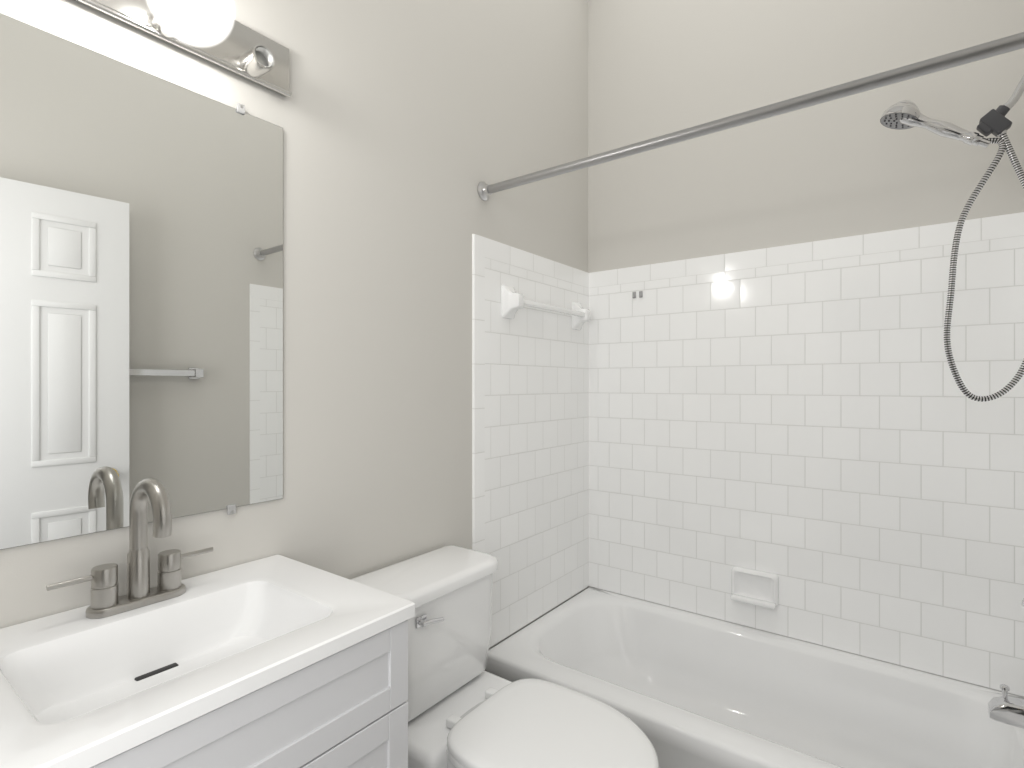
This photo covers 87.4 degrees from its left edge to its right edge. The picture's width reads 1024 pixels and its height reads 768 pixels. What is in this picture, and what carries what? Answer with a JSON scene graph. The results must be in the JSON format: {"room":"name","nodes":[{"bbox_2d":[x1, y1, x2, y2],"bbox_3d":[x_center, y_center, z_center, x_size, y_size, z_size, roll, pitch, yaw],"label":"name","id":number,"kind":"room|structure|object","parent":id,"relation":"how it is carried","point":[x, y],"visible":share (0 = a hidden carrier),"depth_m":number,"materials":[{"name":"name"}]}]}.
{"room":"bathroom","nodes":[
{"label":"bathroom","id":0,"kind":"room"},
{"bbox_2d":[0,0,587,671],"bbox_3d":[-0.423,-0.325,1.522,0.100,3.250,2.650,0,0,37],"label":"wall","id":1,"kind":"structure","parent":0,"point":[408,126],"depth_m":1.50,"materials":[{"name":"grey paint"}]},
{"bbox_2d":[0,13,282,549],"bbox_3d":[-0.724,-0.168,1.023,0.011,0.903,0.611,0,0,37],"label":"mirror","id":2,"kind":"object","parent":1,"relation":"attached to","point":[141,275],"visible":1,"depth_m":1.02,"materials":[{"name":"clear glass"}]},
{"bbox_2d":[75,0,291,97],"bbox_3d":[-0.623,-0.714,0.998,0.205,0.161,0.552,0,0,37],"label":"sconce","id":3,"kind":"object","parent":1,"relation":"attached to","point":[209,31],"visible":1,"depth_m":1.09,"materials":[{"name":"silver metal"}]},
{"bbox_2d":[472,234,588,670],"bbox_3d":[0.108,0.394,2.147,0.015,1.808,0.812,0,0,37],"label":"tile","id":4,"kind":"structure","parent":1,"relation":"attached to","point":[530,449],"depth_m":2.08,"materials":[{"name":"white tile"}]},
{"bbox_2d":[501,285,590,329],"bbox_3d":[0.159,-0.300,2.148,0.064,0.120,0.572,0,0,37],"label":"towel bar","id":5,"kind":"object","parent":4,"relation":"attached to","point":[512,301],"visible":1,"depth_m":1.99,"materials":[{"name":"white ceramic"}]},
{"bbox_2d":[588,0,1023,586],"bbox_3d":[0.990,-0.325,2.057,1.520,3.250,0.100,0,0,37],"label":"wall","id":6,"kind":"structure","parent":0,"point":[848,166],"depth_m":1.99,"materials":[{"name":"grey paint"}]},
{"bbox_2d":[589,212,1023,696],"bbox_3d":[0.957,0.209,2.014,1.504,1.438,0.008,0,0,37],"label":"tile","id":7,"kind":"structure","parent":6,"relation":"attached to","point":[825,439],"depth_m":1.89,"materials":[{"name":"white tile"}]},
{"bbox_2d":[633,291,642,297],"bbox_3d":[0.540,-0.386,2.313,0.046,0.028,0.012,0,0,37],"label":"hooks","id":8,"kind":"object","parent":7,"relation":"attached to","point":[640,294],"visible":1,"depth_m":2.31,"materials":[{"name":"white plastic"}]},
{"bbox_2d":[730,566,778,608],"bbox_3d":[0.908,0.765,2.014,0.164,0.120,0.050,0,0,37],"label":"soap dish","id":9,"kind":"object","parent":7,"relation":"attached to","point":[756,587],"visible":1,"depth_m":2.02,"materials":[{"name":"white ceramic"}]},
{"bbox_3d":[0.226,1.350,1.036,1.720,0.100,2.650,0,0,37],"label":"floor","id":10,"kind":"structure","parent":0,"visible":0},
{"bbox_2d":[0,555,414,767],"bbox_3d":[-0.547,0.850,0.877,0.467,0.900,0.614,0,0,37],"label":"bathroom vanity","id":11,"kind":"object","parent":10,"relation":"on","point":[277,661],"visible":1,"depth_m":0.85,"materials":[{"name":"white ceramic"}]},
{"bbox_2d":[46,478,212,618],"bbox_3d":[-0.644,0.283,0.950,0.148,0.233,0.258,0,0,37],"label":"faucet","id":12,"kind":"object","parent":11,"relation":"on","point":[107,600],"visible":1,"depth_m":0.96,"materials":[{"name":"silver metal"}]},
{"bbox_2d":[350,545,658,767],"bbox_3d":[-0.016,0.904,1.323,0.763,0.791,0.426,0,0,37],"label":"toilet","id":13,"kind":"object","parent":10,"relation":"on","point":[465,710],"visible":0.85,"depth_m":1.33,"materials":[{"name":"white ceramic"}]},
{"bbox_2d":[485,587,1023,767],"bbox_3d":[0.731,1.115,1.711,1.516,0.370,0.760,0,0,37],"label":"bathtub","id":14,"kind":"object","parent":10,"relation":"on","point":[679,688],"visible":0.79,"depth_m":1.83,"materials":[{"name":"white ceramic"}]},
{"bbox_3d":[0.874,-0.325,0.551,0.100,3.250,2.650,0,0,37],"label":"wall","id":15,"kind":"structure","parent":0,"visible":0},
{"bbox_2d":[477,32,1023,200],"bbox_3d":[0.508,-0.672,1.414,1.519,0.064,0.064,0,0,37],"label":"shower curtain rod","id":16,"kind":"object","parent":15,"relation":"attached to","point":[1014,42],"visible":1,"depth_m":1.29,"materials":[{"name":"silver metal"}]},
{"bbox_2d":[880,75,1023,401],"bbox_3d":[1.181,-0.393,1.374,0.393,0.875,0.091,0,0,37],"label":"shower","id":17,"kind":"object","parent":15,"relation":"attached to","point":[904,114],"visible":1,"depth_m":1.38,"materials":[{"name":"silver metal"}]},
{"bbox_3d":[1.323,0.394,1.242,0.008,1.808,0.805,0,0,37],"label":"tile","id":18,"kind":"structure","parent":15,"relation":"attached to","visible":0},
{"bbox_2d":[988,684,1023,728],"bbox_3d":[1.270,0.797,1.310,0.158,0.088,0.062,0,0,37],"label":"tub spout","id":19,"kind":"object","parent":18,"relation":"attached to","point":[1005,708],"visible":1,"depth_m":1.32,"materials":[{"name":"silver metal"}]}
]}

